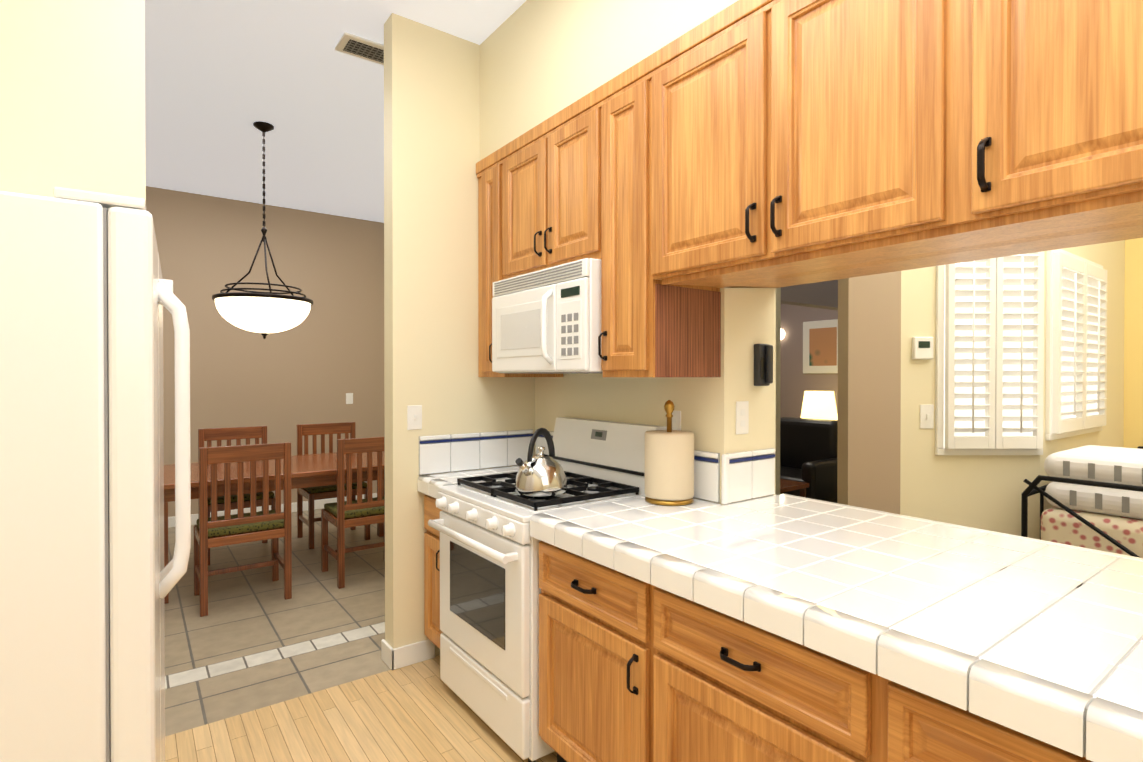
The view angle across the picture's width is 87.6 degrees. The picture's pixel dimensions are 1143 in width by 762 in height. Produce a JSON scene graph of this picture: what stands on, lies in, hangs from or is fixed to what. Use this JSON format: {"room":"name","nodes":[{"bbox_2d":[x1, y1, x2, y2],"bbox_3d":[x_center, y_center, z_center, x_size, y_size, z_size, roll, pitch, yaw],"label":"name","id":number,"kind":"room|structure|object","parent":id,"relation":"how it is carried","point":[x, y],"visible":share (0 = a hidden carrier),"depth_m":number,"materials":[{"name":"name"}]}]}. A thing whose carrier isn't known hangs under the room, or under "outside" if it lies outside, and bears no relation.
{"room":"kitchen","nodes":[
{"label":"kitchen","id":0,"kind":"room"},
{"bbox_2d":[0,0,145,203],"bbox_3d":[-2.299,-0.177,1.310,2.220,3.180,0.120,0,1,-36],"label":"wall","id":1,"kind":"structure","parent":0,"point":[72,94],"depth_m":1.81,"materials":[{"name":"beige paint"}]},
{"bbox_2d":[146,186,384,516],"bbox_3d":[-1.990,-0.219,7.023,9.500,3.180,0.150,0,1,-36],"label":"wall","id":2,"kind":"structure","parent":0,"point":[321,360],"depth_m":6.14,"materials":[{"name":"beige paint"}]},
{"bbox_2d":[346,393,352,403],"bbox_3d":[-2.451,0.194,6.583,0.075,0.120,0.016,0,1,-36],"label":"light switch","id":3,"kind":"object","parent":2,"relation":"attached to","point":[349,398],"visible":1,"depth_m":6.58,"materials":[{"name":"white plastic"}]},
{"bbox_2d":[164,508,390,735],"bbox_3d":[-2.672,1.442,4.128,4.950,0.100,4.120,0,1,-36],"label":"floor","id":4,"kind":"structure","parent":0,"point":[254,639],"depth_m":3.35,"materials":[{"name":"beige tile"}]},
{"bbox_2d":[198,426,274,565],"bbox_3d":[-2.689,0.887,4.795,0.500,1.000,0.460,0,1,-36],"label":"chair","id":5,"kind":"object","parent":4,"relation":"on","point":[210,435],"visible":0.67,"depth_m":4.86,"materials":[{"name":"brown wood"}]},
{"bbox_2d":[193,442,291,616],"bbox_3d":[-2.131,0.894,3.853,0.500,1.000,0.460,0,1,-36],"label":"chair","id":6,"kind":"object","parent":4,"relation":"on","point":[239,527],"visible":1,"depth_m":3.69,"materials":[{"name":"brown wood"}]},
{"bbox_2d":[164,451,384,603],"bbox_3d":[-2.135,1.009,4.533,1.900,0.760,1.000,0,1,-36],"label":"dining table","id":7,"kind":"object","parent":4,"relation":"on","point":[312,470],"visible":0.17,"depth_m":4.22,"materials":[{"name":"brown wood"}]},
{"bbox_2d":[297,422,369,548],"bbox_3d":[-2.093,0.884,5.234,0.500,1.000,0.460,0,1,-36],"label":"chair","id":8,"kind":"object","parent":4,"relation":"on","point":[311,494],"visible":0.54,"depth_m":5.25,"materials":[{"name":"brown wood"}]},
{"bbox_2d":[321,437,384,588],"bbox_3d":[-1.495,0.891,4.321,0.500,1.000,0.460,0,1,-36],"label":"chair","id":9,"kind":"object","parent":4,"relation":"on","point":[341,514],"visible":0.65,"depth_m":4.09,"materials":[{"name":"brown wood"}]},
{"bbox_2d":[145,0,525,222],"bbox_3d":[0.596,-1.833,3.420,9.600,0.100,9.300,0,1,-36],"label":"ceiling","id":10,"kind":"structure","parent":0,"point":[222,77],"depth_m":3.72,"materials":[{"name":"white paint"}]},
{"bbox_2d":[212,121,312,338],"bbox_3d":[-2.152,-1.040,4.170,0.632,1.494,0.632,0,1,-36],"label":"pendant light","id":11,"kind":"object","parent":10,"relation":"hanging from","point":[264,314],"visible":1,"depth_m":4.00,"materials":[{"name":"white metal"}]},
{"bbox_2d":[335,32,383,64],"bbox_3d":[-1.050,-1.772,3.226,0.400,0.019,0.190,0,1,-36],"label":"ceiling vent","id":12,"kind":"object","parent":10,"relation":"in","point":[359,47],"visible":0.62,"depth_m":3.16,"materials":[{"name":"white metal"}]},
{"bbox_2d":[165,655,556,761],"bbox_3d":[0.251,1.468,0.568,3.270,0.100,5.080,0,1,-36],"label":"floor","id":13,"kind":"structure","parent":0,"point":[422,711],"depth_m":2.40,"materials":[{"name":"brown wood"}]},
{"bbox_2d":[0,187,190,761],"bbox_3d":[-1.388,0.526,1.298,0.939,1.750,0.910,0,1,-33],"label":"fridge","id":14,"kind":"object","parent":13,"relation":"on","point":[88,581],"visible":1,"depth_m":1.08,"materials":[{"name":"white metal"}]},
{"bbox_2d":[424,494,568,648],"bbox_3d":[-0.389,0.974,3.062,0.668,0.852,0.292,0,1,-36],"label":"base cabinet","id":15,"kind":"object","parent":13,"relation":"on","point":[432,630],"depth_m":2.91,"materials":[{"name":"brown wood"}]},
{"bbox_2d":[417,466,519,498],"bbox_3d":[-0.397,0.511,3.053,0.687,0.074,0.292,0,1,-36],"label":"countertop","id":16,"kind":"structure","parent":15,"relation":"on","point":[426,484],"depth_m":2.93,"materials":[{"name":"white tile"}]},
{"bbox_2d":[428,417,666,761],"bbox_3d":[-0.126,0.798,2.609,0.781,1.210,0.736,0,1,-36],"label":"range","id":17,"kind":"object","parent":13,"relation":"on","point":[490,590],"visible":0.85,"depth_m":2.39,"materials":[{"name":"white metal"}]},
{"bbox_2d":[515,428,567,496],"bbox_3d":[-0.138,0.316,2.376,0.252,0.259,0.212,0,1,-36],"label":"kettle","id":18,"kind":"object","parent":17,"relation":"on","point":[540,474],"visible":1,"depth_m":2.32,"materials":[{"name":"silver metal"}]},
{"bbox_2d":[536,538,640,761],"bbox_3d":[0.314,0.981,2.109,0.668,0.852,0.580,0,1,-36],"label":"base cabinet","id":19,"kind":"object","parent":13,"relation":"on","point":[590,613],"depth_m":1.91,"materials":[{"name":"brown wood"}]},
{"bbox_2d":[641,582,864,761],"bbox_3d":[0.674,0.985,1.620,0.668,0.852,0.636,0,1,-36],"label":"base cabinet","id":20,"kind":"object","parent":13,"relation":"on","point":[715,687],"depth_m":1.44,"materials":[{"name":"brown wood"}]},
{"bbox_2d":[530,496,1142,761],"bbox_3d":[1.183,0.527,0.911,0.687,0.074,3.536,0,1,-36],"label":"countertop","id":21,"kind":"structure","parent":20,"relation":"on","point":[1054,661],"depth_m":1.29,"materials":[{"name":"white tile"}]},
{"bbox_2d":[645,400,693,505],"bbox_3d":[0.386,0.274,2.355,0.194,0.400,0.194,0,1,-36],"label":"paper towel holder","id":22,"kind":"object","parent":21,"relation":"on","point":[669,466],"visible":1,"depth_m":2.27,"materials":[{"name":"white paper"}]},
{"bbox_2d":[725,494,1142,593],"bbox_3d":[1.680,0.526,1.090,0.420,0.074,3.236,0,1,-36],"label":"countertop","id":23,"kind":"structure","parent":20,"relation":"on","point":[1102,568],"depth_m":1.77,"materials":[{"name":"white tile"}]},
{"bbox_2d":[865,674,1084,761],"bbox_3d":[1.047,0.988,1.114,0.668,0.852,0.620,0,1,-36],"label":"base cabinet","id":24,"kind":"object","parent":13,"relation":"on","point":[902,725],"depth_m":1.09,"materials":[{"name":"brown wood"}]},
{"bbox_2d":[480,0,737,159],"bbox_3d":[1.102,-1.450,1.298,0.348,0.635,4.880,0,1,-36],"label":"wall","id":25,"kind":"structure","parent":0,"point":[541,61],"depth_m":2.56,"materials":[{"name":"beige paint"}]},
{"bbox_2d":[384,13,837,655],"bbox_3d":[0.808,-0.198,4.197,4.250,3.180,0.120,0,1,-36],"label":"wall","id":26,"kind":"structure","parent":0,"point":[431,117],"depth_m":2.99,"materials":[{"name":"beige paint"}]},
{"bbox_2d":[168,493,434,669],"bbox_3d":[-2.609,1.343,4.041,4.650,0.100,3.934,0,1,-36],"label":"baseboard","id":27,"kind":"structure","parent":26,"relation":"attached to","point":[405,655],"depth_m":2.98,"materials":[{"name":"white"}]},
{"bbox_2d":[407,405,421,429],"bbox_3d":[-0.775,0.181,2.949,0.075,0.120,0.016,0,1,-36],"label":"switch","id":28,"kind":"object","parent":26,"relation":"attached to","point":[414,417],"visible":1,"depth_m":2.95,"materials":[{"name":"white plastic"}]},
{"bbox_2d":[419,429,542,474],"bbox_3d":[-0.476,0.371,3.163,0.690,0.193,0.028,0,1,-36],"label":"backsplash","id":29,"kind":"structure","parent":26,"relation":"attached to","point":[466,451],"depth_m":3.13,"materials":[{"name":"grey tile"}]},
{"bbox_2d":[535,288,775,504],"bbox_3d":[0.324,-0.189,2.933,0.330,3.180,1.340,0,1,-36],"label":"wall","id":30,"kind":"structure","parent":0,"point":[706,406],"depth_m":2.44,"materials":[{"name":"beige paint"}]},
{"bbox_2d":[476,149,562,376],"bbox_3d":[-0.277,-0.581,3.144,0.378,1.120,0.275,0,1,-36],"label":"upper cabinet","id":31,"kind":"object","parent":30,"relation":"attached to","point":[488,168],"depth_m":3.04,"materials":[{"name":"brown wood"}]},
{"bbox_2d":[500,89,595,279],"bbox_3d":[0.031,-0.810,2.725,0.378,0.655,0.755,0,1,-36],"label":"upper cabinet","id":32,"kind":"object","parent":30,"relation":"attached to","point":[548,172],"depth_m":2.57,"materials":[{"name":"brown wood"}]},
{"bbox_2d":[492,258,602,373],"bbox_3d":[-0.013,-0.257,2.697,0.485,0.443,0.748,0,1,-36],"label":"over-the-range microwave","id":33,"kind":"object","parent":32,"relation":"attached to","point":[546,321],"visible":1,"depth_m":2.46,"materials":[{"name":"white plastic"}]},
{"bbox_2d":[596,57,720,376],"bbox_3d":[0.340,-0.574,2.308,0.378,1.120,0.280,0,1,-36],"label":"upper cabinet","id":34,"kind":"object","parent":30,"relation":"attached to","point":[648,330],"depth_m":2.19,"materials":[{"name":"brown wood"}]},
{"bbox_2d":[672,411,680,429],"bbox_3d":[0.431,0.184,2.506,0.008,0.120,0.075,0,1,-36],"label":"outlet","id":35,"kind":"object","parent":30,"relation":"attached to","point":[676,421],"visible":0.46,"depth_m":2.49,"materials":[{"name":"white plastic"}]},
{"bbox_2d":[693,450,718,502],"bbox_3d":[0.491,0.376,2.417,0.020,0.193,0.285,0,1,-36],"label":"backsplash","id":36,"kind":"structure","parent":30,"relation":"attached to","point":[706,464],"depth_m":2.35,"materials":[{"name":"grey tile"}]},
{"bbox_2d":[736,401,748,434],"bbox_3d":[0.676,0.145,2.358,0.075,0.130,0.008,0,1,-36],"label":"outlet","id":37,"kind":"object","parent":30,"relation":"attached to","point":[742,417],"visible":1,"depth_m":2.35,"materials":[{"name":"white plastic"}]},
{"bbox_2d":[719,448,774,504],"bbox_3d":[0.709,0.377,2.382,0.330,0.193,0.030,0,1,-36],"label":"backsplash","id":38,"kind":"structure","parent":30,"relation":"attached to","point":[746,475],"depth_m":2.36,"materials":[{"name":"grey tile"}]},
{"bbox_2d":[754,344,772,385],"bbox_3d":[0.777,-0.065,2.404,0.072,0.170,0.052,0,1,-36],"label":"phone","id":39,"kind":"object","parent":30,"relation":"attached to","point":[763,364],"visible":0.98,"depth_m":2.39,"materials":[{"name":"grey plastic"}]},
{"bbox_2d":[648,0,999,291],"bbox_3d":[0.710,-0.743,1.805,0.378,0.775,0.963,0,1,-36],"label":"upper cabinet","id":40,"kind":"object","parent":30,"relation":"attached to","point":[738,132],"depth_m":1.64,"materials":[{"name":"brown wood"}]},
{"bbox_2d":[780,304,837,417],"bbox_3d":[2.410,-0.225,7.813,0.120,3.180,3.800,0,1,-36],"label":"wall","id":41,"kind":"structure","parent":0,"point":[795,382],"depth_m":7.26,"materials":[{"name":"grey paint"}]},
{"bbox_2d":[781,329,784,339],"bbox_3d":[2.581,-0.582,7.427,0.060,0.140,0.140,0,1,-36],"label":"light","id":42,"kind":"object","parent":41,"relation":"attached to","point":[782,334],"visible":0.27,"depth_m":7.38,"materials":[{"name":"beige glass"}]},
{"bbox_2d":[803,319,837,373],"bbox_3d":[2.944,-0.399,6.963,0.028,0.620,0.520,0,1,-36],"label":"picture frame","id":43,"kind":"object","parent":41,"relation":"attached to","point":[820,346],"visible":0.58,"depth_m":6.98,"materials":[{"name":"white wood"}]},
{"bbox_2d":[837,266,1039,539],"bbox_3d":[1.942,-0.191,3.160,1.010,3.180,0.120,0,0,-1],"label":"wall","id":44,"kind":"structure","parent":0,"point":[983,492],"depth_m":3.10,"materials":[{"name":"beige paint"}]},
{"bbox_2d":[912,337,932,358],"bbox_3d":[1.818,-0.170,3.084,0.100,0.116,0.030,0,0,-1],"label":"thermostat","id":45,"kind":"object","parent":44,"relation":"attached to","point":[922,347],"visible":0.96,"depth_m":3.07,"materials":[{"name":"white plastic"}]},
{"bbox_2d":[920,405,933,428],"bbox_3d":[1.848,0.185,3.099,0.059,0.125,0.044,0,1,-36],"label":"light switch","id":46,"kind":"object","parent":44,"relation":"attached to","point":[926,416],"visible":1,"depth_m":3.10,"materials":[{"name":"white plastic"}]},
{"bbox_2d":[935,251,1043,454],"bbox_3d":[2.171,-0.185,3.075,0.555,1.140,0.070,0,0,-1],"label":"window shutter","id":47,"kind":"object","parent":44,"relation":"attached to","point":[989,364],"visible":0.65,"depth_m":3.06,"materials":[{"name":"white wood"}]},
{"bbox_2d":[1040,240,1124,509],"bbox_3d":[3.146,-0.195,3.696,1.823,3.180,0.120,0,1,-36],"label":"wall","id":48,"kind":"structure","parent":0,"point":[1109,257],"depth_m":3.91,"materials":[{"name":"beige paint"}]},
{"bbox_2d":[1045,249,1106,440],"bbox_3d":[2.927,-0.203,3.424,1.000,1.030,0.068,0,1,-36],"label":"window shutter","id":49,"kind":"object","parent":48,"relation":"attached to","point":[1076,345],"visible":0.98,"depth_m":3.34,"materials":[{"name":"white wood"}]},
{"bbox_2d":[1123,238,1142,447],"bbox_3d":[4.783,-0.189,2.909,0.120,3.180,3.089,0,1,-36],"label":"wall","id":50,"kind":"structure","parent":0,"point":[1133,365],"depth_m":4.08,"materials":[{"name":"yellow paint"}]},
{"bbox_3d":[3.599,1.450,3.037,5.050,0.100,5.080,0,1,-36],"label":"floor","id":51,"kind":"structure","parent":0,"visible":0},
{"bbox_2d":[1021,445,1142,557],"bbox_3d":[3.204,0.870,3.052,2.008,1.060,0.926,0,1,-36],"label":"daybed","id":52,"kind":"object","parent":51,"relation":"on","point":[1093,494],"visible":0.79,"depth_m":2.69,"materials":[{"name":"white fabric"}]},
{"bbox_3d":[1.111,1.422,6.917,4.450,0.100,4.120,0,1,-36],"label":"floor carpet","id":53,"kind":"object","parent":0,"visible":0},
{"bbox_2d":[780,479,808,497],"bbox_3d":[1.801,1.157,5.473,0.550,0.450,0.500,0,1,-36],"label":"coffee table","id":54,"kind":"object","parent":53,"relation":"on","point":[787,485],"visible":0.17,"depth_m":5.38,"materials":[{"name":"brown wood"}]},
{"bbox_2d":[780,417,837,502],"bbox_3d":[2.264,0.888,6.099,0.800,0.980,0.920,0,1,-36],"label":"recliner","id":55,"kind":"object","parent":53,"relation":"on","point":[808,450],"visible":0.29,"depth_m":6.02,"materials":[{"name":"black leather"}]},
{"bbox_3d":[2.740,1.074,6.600,0.440,0.600,0.440,0,1,-36],"label":"side table","id":56,"kind":"object","parent":53,"relation":"on","visible":0},
{"bbox_2d":[801,391,837,419],"bbox_3d":[2.740,0.443,6.595,0.400,0.660,0.400,0,1,-36],"label":"table lamp","id":57,"kind":"object","parent":56,"relation":"on","point":[819,405],"visible":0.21,"depth_m":6.45,"materials":[{"name":"white fabric"}]},
{"bbox_3d":[1.772,-1.082,0.963,0.330,1.365,3.540,0,1,-36],"label":"wall","id":58,"kind":"structure","parent":0,"visible":0},
{"bbox_2d":[662,190,1142,287],"bbox_3d":[1.641,-0.371,0.870,0.682,0.085,3.538,0,1,-36],"label":"cabinet underside","id":59,"kind":"structure","parent":58,"relation":"attached to","point":[1126,207],"depth_m":1.56,"materials":[{"name":"brown wood"}]},
{"bbox_2d":[944,0,1142,245],"bbox_3d":[1.147,-0.739,1.212,0.378,0.775,0.511,0,1,-36],"label":"upper cabinet","id":60,"kind":"object","parent":58,"relation":"attached to","point":[1043,99],"depth_m":1.19,"materials":[{"name":"brown wood"}]}
]}

